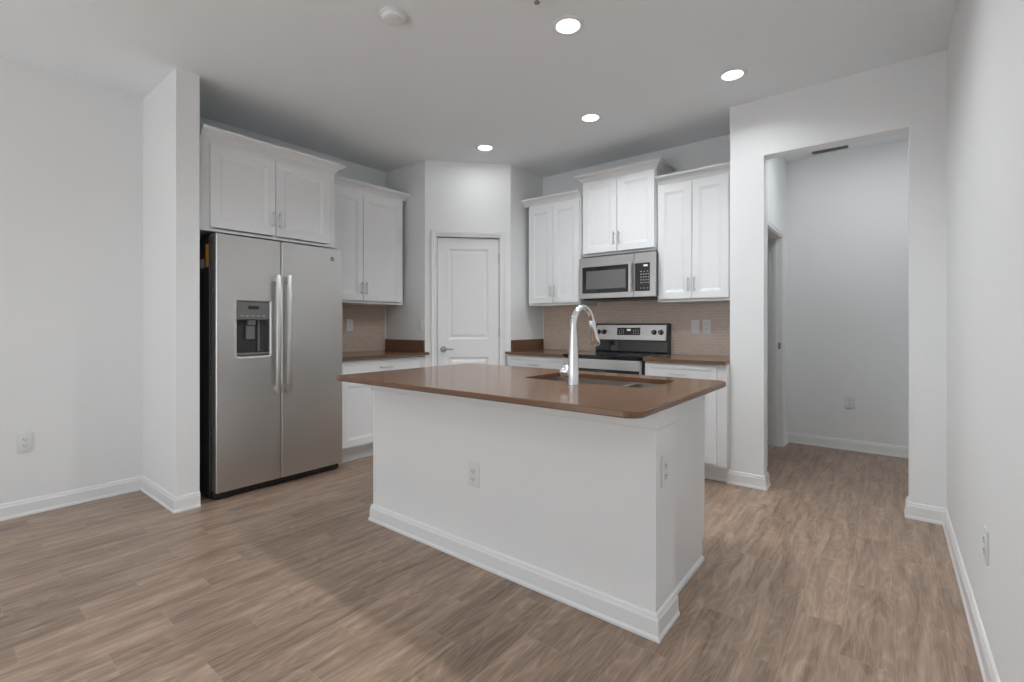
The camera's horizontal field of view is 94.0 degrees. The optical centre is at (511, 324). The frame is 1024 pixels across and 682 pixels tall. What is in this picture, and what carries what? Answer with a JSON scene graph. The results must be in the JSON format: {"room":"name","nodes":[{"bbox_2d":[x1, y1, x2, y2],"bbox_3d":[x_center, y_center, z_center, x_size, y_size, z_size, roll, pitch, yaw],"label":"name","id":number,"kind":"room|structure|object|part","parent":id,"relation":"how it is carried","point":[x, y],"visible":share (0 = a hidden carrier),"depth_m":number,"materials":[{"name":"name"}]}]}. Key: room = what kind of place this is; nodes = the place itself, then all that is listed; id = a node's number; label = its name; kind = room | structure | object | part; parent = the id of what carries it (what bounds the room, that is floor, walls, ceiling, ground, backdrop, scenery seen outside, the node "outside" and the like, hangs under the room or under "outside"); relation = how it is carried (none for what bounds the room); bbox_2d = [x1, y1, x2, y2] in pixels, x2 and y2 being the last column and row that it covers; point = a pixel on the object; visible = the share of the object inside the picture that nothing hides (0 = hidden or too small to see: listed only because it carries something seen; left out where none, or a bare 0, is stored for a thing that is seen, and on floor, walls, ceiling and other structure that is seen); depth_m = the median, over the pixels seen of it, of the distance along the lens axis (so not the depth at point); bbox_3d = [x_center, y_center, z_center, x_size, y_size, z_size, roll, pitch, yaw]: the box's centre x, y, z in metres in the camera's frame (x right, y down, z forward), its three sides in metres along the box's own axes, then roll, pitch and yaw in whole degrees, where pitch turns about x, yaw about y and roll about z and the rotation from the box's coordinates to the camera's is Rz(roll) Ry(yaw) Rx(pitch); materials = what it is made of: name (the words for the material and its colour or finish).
{"room":"kitchen","nodes":[
{"label":"kitchen","id":0,"kind":"room"},
{"bbox_2d":[143,67,199,495],"bbox_3d":[-2.294,-0.214,3.202,0.668,2.743,0.128,0,0,38],"label":"wall","id":1,"kind":"structure","parent":0,"point":[171,110],"depth_m":3.04,"materials":[{"name":"white paint"}]},
{"bbox_2d":[0,56,385,503],"bbox_3d":[-3.055,-0.214,2.863,0.125,2.743,8.030,0,0,38],"label":"wall","id":2,"kind":"structure","parent":0,"point":[71,149],"depth_m":3.07,"materials":[{"name":"white paint"}]},
{"bbox_2d":[17,432,32,452],"bbox_3d":[-2.954,0.717,2.898,0.009,0.116,0.071,0,0,38],"label":"electrical outlet","id":3,"kind":"object","parent":2,"relation":"attached to","point":[24,440],"visible":1,"depth_m":2.90,"materials":[{"name":"white plastic"}]},
{"bbox_2d":[21,437,28,441],"bbox_3d":[-2.952,0.698,2.897,0.002,0.028,0.033,0,0,38],"label":"receptacle","id":4,"kind":"object","parent":3,"relation":"attached to","point":[23,439],"depth_m":2.89,"materials":[{"name":"grey plastic"}]},
{"bbox_2d":[21,443,28,448],"bbox_3d":[-2.952,0.737,2.897,0.002,0.028,0.033,0,0,38],"label":"receptacle","id":5,"kind":"object","parent":3,"relation":"attached to","point":[23,445],"depth_m":2.90,"materials":[{"name":"grey plastic"}]},
{"bbox_2d":[0,475,200,520],"bbox_3d":[-3.705,1.109,1.403,0.688,0.096,4.702,0,0,38],"label":"baseboard","id":6,"kind":"structure","parent":2,"relation":"attached to","point":[174,504],"depth_m":3.03,"materials":[{"name":"white paint"}]},
{"bbox_2d":[200,124,345,247],"bbox_3d":[-1.921,-0.955,3.675,0.664,0.671,1.026,0,0,38],"label":"upper cabinet","id":7,"kind":"object","parent":2,"relation":"attached to","point":[250,187],"visible":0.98,"depth_m":3.41,"materials":[{"name":"white paint"}]},
{"bbox_3d":[-1.857,-0.917,3.309,0.019,0.548,0.423,0,0,38],"label":"door","id":8,"kind":"part","parent":7,"relation":"part of","materials":[{"name":"white paint"}]},
{"bbox_3d":[-1.759,-1.258,3.547,0.250,0.063,1.026,0,0,38],"label":"crown moulding","id":9,"kind":"part","parent":7,"relation":"part of","materials":[{"name":"white paint"}]},
{"bbox_3d":[-1.720,-0.758,3.442,0.031,0.115,0.010,0,0,38],"label":"handle","id":10,"kind":"part","parent":7,"relation":"part of","materials":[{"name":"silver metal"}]},
{"bbox_3d":[-1.689,-0.758,3.481,0.031,0.115,0.010,0,0,38],"label":"handle","id":11,"kind":"part","parent":7,"relation":"part of","materials":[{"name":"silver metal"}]},
{"bbox_3d":[-1.591,-0.917,3.645,0.019,0.548,0.423,0,0,38],"label":"door","id":12,"kind":"part","parent":7,"relation":"part of","materials":[{"name":"white paint"}]},
{"bbox_2d":[347,319,352,330],"bbox_3d":[-1.571,0.007,4.629,0.009,0.116,0.071,0,0,38],"label":"electrical outlet","id":13,"kind":"object","parent":2,"relation":"attached to","point":[349,321],"visible":1,"depth_m":4.63,"materials":[{"name":"white plastic"}]},
{"bbox_2d":[335,174,409,305],"bbox_3d":[-1.457,-0.744,4.486,0.386,1.098,0.949,0,0,38],"label":"upper cabinet","id":14,"kind":"object","parent":2,"relation":"attached to","point":[368,217],"visible":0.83,"depth_m":4.43,"materials":[{"name":"white paint"}]},
{"bbox_3d":[-1.503,-0.703,4.205,0.019,0.971,0.432,0,0,38],"label":"door","id":15,"kind":"part","parent":14,"relation":"part of","materials":[{"name":"white paint"}]},
{"bbox_3d":[-1.331,-1.262,4.386,0.065,0.063,0.949,0,0,38],"label":"crown moulding","id":16,"kind":"part","parent":14,"relation":"part of","materials":[{"name":"white paint"}]},
{"bbox_3d":[-1.232,-0.703,4.548,0.019,0.971,0.432,0,0,38],"label":"door","id":17,"kind":"part","parent":14,"relation":"part of","materials":[{"name":"white paint"}]},
{"bbox_2d":[386,160,424,339],"bbox_3d":[-1.045,-0.214,4.831,0.606,2.743,0.100,0,0,38],"label":"wall","id":18,"kind":"structure","parent":0,"point":[401,320],"depth_m":4.72,"materials":[{"name":"white paint"}]},
{"bbox_2d":[418,319,422,330],"bbox_3d":[-0.890,0.002,4.637,0.071,0.116,0.010,0,0,38],"label":"wall switch","id":19,"kind":"object","parent":18,"relation":"attached to","point":[420,321],"visible":1,"depth_m":4.63,"materials":[{"name":"white plastic"}]},
{"bbox_2d":[425,160,510,366],"bbox_3d":[-0.433,-0.214,4.710,0.833,2.743,0.100,0,0,-8],"label":"wall","id":20,"kind":"structure","parent":0,"point":[459,196],"depth_m":4.66,"materials":[{"name":"white paint"}]},
{"bbox_2d":[437,238,498,365],"bbox_3d":[-0.420,0.153,4.666,0.610,1.992,0.088,0,0,-8],"label":"door","id":21,"kind":"structure","parent":20,"relation":"in","point":[467,268],"depth_m":4.68,"materials":[{"name":"white paint"}]},
{"bbox_3d":[-0.629,0.241,4.619,0.128,0.062,0.052,0,0,-8],"label":"handle","id":22,"kind":"part","parent":21,"relation":"part of","materials":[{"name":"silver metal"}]},
{"bbox_2d":[431,230,504,366],"bbox_3d":[-0.423,0.124,4.652,0.724,2.066,0.019,0,0,-8],"label":"trim","id":23,"kind":"structure","parent":20,"relation":"attached to","point":[434,233],"depth_m":4.64,"materials":[{"name":"white paint"}]},
{"bbox_2d":[437,237,498,238],"bbox_3d":[-0.431,0.151,4.711,0.616,2.012,0.100,0,0,-8],"label":"trim","id":24,"kind":"structure","parent":20,"relation":"attached to","point":[437,237],"depth_m":4.67,"materials":[{"name":"white paint"}]},
{"bbox_2d":[0,0,956,176],"bbox_3d":[-0.947,-1.647,1.916,4.608,0.122,9.160,0,0,38],"label":"ceiling","id":25,"kind":"structure","parent":0,"point":[329,77],"depth_m":2.88,"materials":[{"name":"white paint"}]},
{"bbox_2d":[379,6,406,25],"bbox_3d":[-0.609,-1.569,2.447,0.136,0.032,0.136,0,0,38],"label":"smoke detector","id":26,"kind":"object","parent":25,"relation":"attached to","point":[392,16],"visible":1,"depth_m":2.42,"materials":[{"name":"white paint"}]},
{"bbox_2d":[475,144,494,150],"bbox_3d":[-0.242,-1.582,4.278,0.180,0.007,0.180,0,0,38],"label":"recessed light","id":27,"kind":"object","parent":25,"relation":"in","point":[481,147],"visible":1,"depth_m":4.27,"materials":[{"name":"white paint"}]},
{"bbox_2d":[551,15,584,35],"bbox_3d":[0.297,-1.582,2.533,0.180,0.007,0.180,0,0,38],"label":"recessed light","id":28,"kind":"object","parent":25,"relation":"in","point":[565,25],"visible":1,"depth_m":2.53,"materials":[{"name":"white paint"}]},
{"bbox_2d":[579,112,601,122],"bbox_3d":[0.602,-1.582,3.658,0.180,0.007,0.180,0,0,38],"label":"recessed light","id":29,"kind":"object","parent":25,"relation":"in","point":[591,117],"visible":1,"depth_m":3.65,"materials":[{"name":"white paint"}]},
{"bbox_2d":[717,67,747,81],"bbox_3d":[1.399,-1.582,3.030,0.180,0.007,0.180,0,0,38],"label":"recessed light","id":30,"kind":"object","parent":25,"relation":"in","point":[736,73],"visible":1,"depth_m":3.02,"materials":[{"name":"white paint"}]},
{"bbox_2d":[810,144,849,154],"bbox_3d":[2.920,-1.605,4.387,0.296,0.006,0.120,0,0,38],"label":"ceiling vent","id":31,"kind":"object","parent":25,"relation":"in","point":[847,146],"visible":0.95,"depth_m":4.38,"materials":[{"name":"grey metal"}]},
{"bbox_2d":[0,442,982,681],"bbox_3d":[-0.947,1.207,1.916,4.608,0.100,9.160,0,0,38],"label":"floor","id":32,"kind":"structure","parent":0,"point":[821,574],"depth_m":2.03,"materials":[{"name":"brown wood"}]},
{"bbox_2d":[200,232,341,498],"bbox_3d":[-1.872,0.276,3.635,0.721,1.762,0.926,0,0,38],"label":"refrigerator","id":33,"kind":"object","parent":32,"relation":"on","point":[271,311],"visible":0.92,"depth_m":3.35,"materials":[{"name":"grey metal"}]},
{"bbox_3d":[-1.821,0.254,3.289,0.079,1.697,0.421,0,0,38],"label":"freezer door","id":34,"kind":"part","parent":33,"relation":"part of","materials":[{"name":"silver metal"}]},
{"bbox_3d":[-1.803,-0.095,3.307,0.057,0.120,0.214,0,0,38],"label":"control panel","id":35,"kind":"part","parent":33,"relation":"part of","materials":[{"name":"grey plastic"}]},
{"bbox_3d":[-1.642,0.067,3.367,0.028,0.840,0.036,0,0,38],"label":"handle","id":36,"kind":"part","parent":33,"relation":"part of","materials":[{"name":"silver metal"}]},
{"bbox_3d":[-1.594,0.067,3.429,0.028,0.840,0.036,0,0,38],"label":"handle","id":37,"kind":"part","parent":33,"relation":"part of","materials":[{"name":"silver metal"}]},
{"bbox_3d":[-1.536,0.254,3.649,0.079,1.697,0.486,0,0,38],"label":"door","id":38,"kind":"part","parent":33,"relation":"part of","materials":[{"name":"silver metal"}]},
{"bbox_2d":[338,355,424,463],"bbox_3d":[-1.341,0.724,4.412,0.660,0.866,0.920,0,0,38],"label":"base cabinet","id":39,"kind":"object","parent":32,"relation":"on","point":[357,399],"visible":0.25,"depth_m":4.04,"materials":[{"name":"white paint"}]},
{"bbox_3d":[-1.260,0.733,4.048,0.019,0.560,0.434,0,0,38],"label":"door","id":40,"kind":"part","parent":39,"relation":"part of","materials":[{"name":"white paint"}]},
{"bbox_3d":[-1.125,0.374,4.219,0.019,0.143,0.871,0,0,38],"label":"drawer","id":41,"kind":"part","parent":39,"relation":"part of","materials":[{"name":"white paint"}]},
{"bbox_2d":[342,339,428,359],"bbox_3d":[-1.341,0.221,4.407,0.667,0.137,0.928,0,0,38],"label":"countertop","id":42,"kind":"structure","parent":39,"relation":"on","point":[393,347],"depth_m":4.60,"materials":[{"name":"brown stone"}]},
{"bbox_2d":[507,354,564,368],"bbox_3d":[0.394,0.724,4.686,0.676,0.866,0.660,0,0,38],"label":"base cabinet","id":43,"kind":"object","parent":32,"relation":"on","point":[549,362],"visible":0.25,"depth_m":4.44,"materials":[{"name":"white paint"}]},
{"bbox_2d":[505,339,587,356],"bbox_3d":[0.398,0.222,4.690,0.678,0.135,0.647,0,0,38],"label":"countertop","id":44,"kind":"structure","parent":43,"relation":"on","point":[533,347],"depth_m":4.76,"materials":[{"name":"brown stone"}]},
{"bbox_2d":[368,385,704,643],"bbox_3d":[0.083,0.733,2.581,1.764,0.848,0.778,0,0,38],"label":"kitchen island","id":45,"kind":"object","parent":32,"relation":"on","point":[571,508],"visible":0.83,"depth_m":2.10,"materials":[{"name":"white paint"}]},
{"bbox_2d":[468,462,478,488],"bbox_3d":[-0.187,0.732,2.318,0.071,0.116,0.009,0,0,38],"label":"electrical outlet","id":46,"kind":"object","parent":45,"relation":"attached to","point":[473,469],"visible":1,"depth_m":2.32,"materials":[{"name":"white plastic"}]},
{"bbox_2d":[471,476,475,482],"bbox_3d":[-0.189,0.751,2.316,0.033,0.028,0.002,0,0,38],"label":"receptacle","id":47,"kind":"object","parent":46,"relation":"attached to","point":[473,478],"depth_m":2.31,"materials":[{"name":"grey plastic"}]},
{"bbox_3d":[-0.088,0.349,2.365,1.747,0.080,0.210,0,0,38],"label":"trim","id":48,"kind":"part","parent":45,"relation":"part of","materials":[{"name":"white paint"}]},
{"bbox_3d":[-0.091,1.109,2.362,1.764,0.096,0.218,0,0,38],"label":"baseboard","id":49,"kind":"part","parent":45,"relation":"part of","materials":[{"name":"white paint"}]},
{"bbox_2d":[336,363,725,418],"bbox_3d":[0.045,0.295,2.521,1.793,0.025,1.100,0,0,38],"label":"island countertop","id":50,"kind":"structure","parent":45,"relation":"on","point":[527,386],"depth_m":2.15,"materials":[{"name":"brown stone"}]},
{"bbox_2d":[560,305,599,384],"bbox_3d":[0.343,0.093,2.347,0.086,0.380,0.272,0,0,38],"label":"kitchen faucet","id":51,"kind":"object","parent":50,"relation":"on","point":[570,371],"visible":1,"depth_m":2.25,"materials":[{"name":"silver metal"}]},
{"bbox_3d":[0.343,-0.036,2.323,0.030,0.122,0.203,0,0,38],"label":"spout","id":52,"kind":"part","parent":51,"relation":"part of","materials":[{"name":"silver metal"}]},
{"bbox_2d":[544,377,661,387],"bbox_3d":[0.442,0.411,2.474,0.729,0.202,0.406,0,0,38],"label":"sink","id":53,"kind":"object","parent":50,"relation":"in","point":[581,380],"visible":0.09,"depth_m":2.63,"materials":[{"name":"silver metal"}]},
{"bbox_2d":[661,454,668,487],"bbox_3d":[0.584,0.557,1.818,0.009,0.116,0.071,0,0,38],"label":"electrical outlet","id":54,"kind":"object","parent":45,"relation":"attached to","point":[665,459],"visible":1,"depth_m":1.81,"materials":[{"name":"white plastic"}]},
{"bbox_3d":[0.786,1.146,2.151,0.013,0.022,0.498,0,0,38],"label":"shoe moulding","id":55,"kind":"part","parent":45,"relation":"part of","materials":[{"name":"white paint"}]},
{"bbox_3d":[0.779,0.733,2.170,0.020,0.848,0.560,0,0,38],"label":"panel","id":56,"kind":"part","parent":45,"relation":"part of","materials":[{"name":"white paint"}]},
{"bbox_2d":[563,323,670,374],"bbox_3d":[0.914,0.574,4.209,0.723,1.166,0.738,0,0,38],"label":"range","id":57,"kind":"object","parent":32,"relation":"on","point":[622,349],"visible":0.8,"depth_m":4.27,"materials":[{"name":"silver metal"}]},
{"bbox_3d":[0.735,0.597,3.982,0.713,0.610,0.040,0,0,38],"label":"oven door","id":58,"kind":"part","parent":57,"relation":"part of","materials":[{"name":"silver metal"}]},
{"bbox_2d":[563,351,667,360],"bbox_3d":[0.916,0.271,4.212,0.723,0.028,0.603,0,0,38],"label":"cooktop","id":59,"kind":"object","parent":57,"relation":"in","point":[590,355],"depth_m":4.08,"materials":[{"name":"grey glass"}]},
{"bbox_3d":[1.099,0.200,4.443,0.703,0.090,0.004,0,0,38],"label":"glass","id":60,"kind":"part","parent":57,"relation":"part of","materials":[{"name":"black glass"}]},
{"bbox_2d":[645,361,729,481],"bbox_3d":[1.473,0.724,3.832,0.611,0.866,0.660,0,0,38],"label":"base cabinet","id":61,"kind":"object","parent":32,"relation":"on","point":[717,403],"visible":0.44,"depth_m":3.47,"materials":[{"name":"white paint"}]},
{"bbox_3d":[1.271,0.374,3.623,0.539,0.143,0.019,0,0,38],"label":"drawer","id":62,"kind":"part","parent":61,"relation":"part of","materials":[{"name":"white paint"}]},
{"bbox_2d":[643,354,729,364],"bbox_3d":[1.476,0.277,3.837,0.614,0.025,0.647,0,0,38],"label":"countertop","id":63,"kind":"structure","parent":61,"relation":"on","point":[674,358],"depth_m":3.71,"materials":[{"name":"brown stone"}]},
{"bbox_3d":[1.271,0.733,3.623,0.539,0.560,0.019,0,0,38],"label":"door","id":64,"kind":"part","parent":61,"relation":"part of","materials":[{"name":"white paint"}]},
{"bbox_2d":[726,470,770,490],"bbox_3d":[1.857,1.109,3.643,0.263,0.096,0.618,0,0,38],"label":"baseboard","id":65,"kind":"structure","parent":32,"relation":"on","point":[760,482],"depth_m":3.40,"materials":[{"name":"white paint"}]},
{"bbox_2d":[511,164,542,339],"bbox_3d":[0.124,-0.214,4.966,0.092,2.743,0.558,0,0,38],"label":"wall","id":66,"kind":"structure","parent":0,"point":[526,320],"depth_m":4.87,"materials":[{"name":"white paint"}]},
{"bbox_2d":[543,134,729,355],"bbox_3d":[0.695,-0.214,4.936,3.205,2.743,0.125,0,0,38],"label":"wall","id":67,"kind":"structure","parent":0,"point":[557,320],"depth_m":4.32,"materials":[{"name":"beige tile"}]},
{"bbox_2d":[522,189,596,306],"bbox_3d":[0.472,-0.726,4.801,0.656,1.075,0.382,0,0,38],"label":"upper cabinet","id":68,"kind":"object","parent":67,"relation":"attached to","point":[555,220],"visible":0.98,"depth_m":4.65,"materials":[{"name":"white paint"}]},
{"bbox_3d":[0.290,-0.691,4.771,0.291,0.961,0.019,0,0,38],"label":"door","id":69,"kind":"part","parent":68,"relation":"part of","materials":[{"name":"white paint"}]},
{"bbox_3d":[0.373,-1.232,4.677,0.656,0.063,0.065,0,0,38],"label":"crown moulding","id":70,"kind":"part","parent":68,"relation":"part of","materials":[{"name":"white paint"}]},
{"bbox_3d":[0.522,-0.691,4.587,0.291,0.961,0.019,0,0,38],"label":"door","id":71,"kind":"part","parent":68,"relation":"part of","materials":[{"name":"white paint"}]},
{"bbox_2d":[573,157,676,257],"bbox_3d":[1.023,-1.011,4.365,0.842,0.760,0.382,0,0,38],"label":"upper cabinet","id":72,"kind":"object","parent":67,"relation":"attached to","point":[620,203],"visible":0.94,"depth_m":4.22,"materials":[{"name":"white paint"}]},
{"bbox_3d":[0.802,-0.985,4.366,0.344,0.660,0.019,0,0,38],"label":"door","id":73,"kind":"part","parent":72,"relation":"part of","materials":[{"name":"white paint"}]},
{"bbox_2d":[579,251,657,301],"bbox_3d":[1.016,-0.415,4.321,0.726,0.384,0.436,0,0,38],"label":"microwave","id":74,"kind":"object","parent":72,"relation":"attached to","point":[634,276],"visible":0.94,"depth_m":4.16,"materials":[{"name":"silver metal"}]},
{"bbox_3d":[0.835,-0.421,4.245,0.536,0.372,0.018,0,0,38],"label":"door","id":75,"kind":"part","parent":74,"relation":"part of","materials":[{"name":"silver metal"}]},
{"bbox_3d":[1.003,-0.405,4.064,0.030,0.248,0.015,0,0,38],"label":"handle","id":76,"kind":"part","parent":74,"relation":"part of","materials":[{"name":"silver metal"}]},
{"bbox_3d":[1.121,-0.421,4.018,0.187,0.372,0.018,0,0,38],"label":"control panel","id":77,"kind":"part","parent":74,"relation":"part of","materials":[{"name":"silver metal"}]},
{"bbox_3d":[1.023,-1.359,4.365,0.842,0.063,0.382,0,0,38],"label":"crown moulding","id":78,"kind":"part","parent":72,"relation":"part of","materials":[{"name":"white paint"}]},
{"bbox_3d":[1.075,-0.985,4.150,0.344,0.660,0.019,0,0,38],"label":"door","id":79,"kind":"part","parent":72,"relation":"part of","materials":[{"name":"white paint"}]},
{"bbox_2d":[655,162,729,303],"bbox_3d":[1.555,-0.713,3.944,0.624,1.050,0.382,0,0,38],"label":"upper cabinet","id":80,"kind":"object","parent":67,"relation":"attached to","point":[694,204],"visible":0.88,"depth_m":3.83,"materials":[{"name":"white paint"}]},
{"bbox_3d":[1.342,-0.682,3.939,0.278,0.945,0.019,0,0,38],"label":"door","id":81,"kind":"part","parent":80,"relation":"part of","materials":[{"name":"white paint"}]},
{"bbox_3d":[1.457,-1.206,3.820,0.624,0.063,0.065,0,0,38],"label":"crown moulding","id":82,"kind":"part","parent":80,"relation":"part of","materials":[{"name":"white paint"}]},
{"bbox_3d":[1.457,-0.325,3.816,0.010,0.115,0.031,0,0,38],"label":"handle","id":83,"kind":"part","parent":80,"relation":"part of","materials":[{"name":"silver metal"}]},
{"bbox_3d":[1.564,-0.682,3.764,0.278,0.945,0.019,0,0,38],"label":"door","id":84,"kind":"part","parent":80,"relation":"part of","materials":[{"name":"white paint"}]},
{"bbox_2d":[691,320,699,332],"bbox_3d":[1.590,0.017,4.141,0.071,0.116,0.010,0,0,38],"label":"wall switch","id":85,"kind":"object","parent":67,"relation":"attached to","point":[695,324],"visible":1,"depth_m":4.14,"materials":[{"name":"white plastic"}]},
{"bbox_2d":[702,320,710,332],"bbox_3d":[1.664,0.017,4.082,0.071,0.116,0.009,0,0,38],"label":"electrical outlet","id":86,"kind":"object","parent":67,"relation":"attached to","point":[706,324],"visible":1,"depth_m":4.08,"materials":[{"name":"white plastic"}]},
{"bbox_2d":[767,157,785,432],"bbox_3d":[2.186,-0.226,4.145,0.115,2.765,1.545,0,0,38],"label":"wall","id":87,"kind":"structure","parent":0,"point":[776,167],"depth_m":4.38,"materials":[{"name":"white paint"}]},
{"bbox_2d":[768,227,781,446],"bbox_3d":[2.278,0.165,4.261,0.115,1.985,0.750,0,0,38],"label":"door","id":88,"kind":"structure","parent":87,"relation":"attached to","point":[774,240],"depth_m":4.53,"materials":[{"name":"white paint"}]},
{"bbox_2d":[767,217,784,465],"bbox_3d":[2.330,0.138,4.220,0.019,2.039,0.858,0,0,38],"label":"trim","id":89,"kind":"structure","parent":87,"relation":"attached to","point":[770,223],"depth_m":4.51,"materials":[{"name":"white paint"}]},
{"bbox_2d":[730,50,946,507],"bbox_3d":[2.086,-0.226,3.166,1.173,2.765,0.115,0,0,38],"label":"wall partition","id":90,"kind":"structure","parent":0,"point":[908,96],"depth_m":3.00,"materials":[{"name":"white paint"}]},
{"bbox_2d":[786,139,907,446],"bbox_3d":[2.612,-0.226,4.867,2.458,2.765,0.115,0,0,38],"label":"wall","id":91,"kind":"structure","parent":0,"point":[847,211],"depth_m":4.40,"materials":[{"name":"white paint"}]},
{"bbox_2d":[845,396,853,408],"bbox_3d":[3.108,0.717,4.395,0.071,0.116,0.009,0,0,38],"label":"electrical outlet","id":92,"kind":"object","parent":91,"relation":"attached to","point":[849,400],"visible":1,"depth_m":4.39,"materials":[{"name":"white plastic"}]},
{"bbox_2d":[947,0,1023,681],"bbox_3d":[0.815,-0.226,0.522,0.115,2.765,9.160,0,0,38],"label":"wall","id":93,"kind":"structure","parent":0,"point":[985,48],"depth_m":1.61,"materials":[{"name":"white paint"}]},
{"bbox_2d":[785,432,999,681],"bbox_3d":[0.355,1.109,0.886,1.058,0.096,8.930,0,0,38],"label":"baseboard","id":94,"kind":"structure","parent":93,"relation":"attached to","point":[916,511],"depth_m":2.64,"materials":[{"name":"white paint"}]},
{"bbox_2d":[983,525,987,565],"bbox_3d":[1.602,0.747,1.617,0.009,0.116,0.071,0,0,38],"label":"electrical outlet","id":95,"kind":"object","parent":93,"relation":"attached to","point":[985,531],"visible":1,"depth_m":1.60,"materials":[{"name":"white plastic"}]}
]}

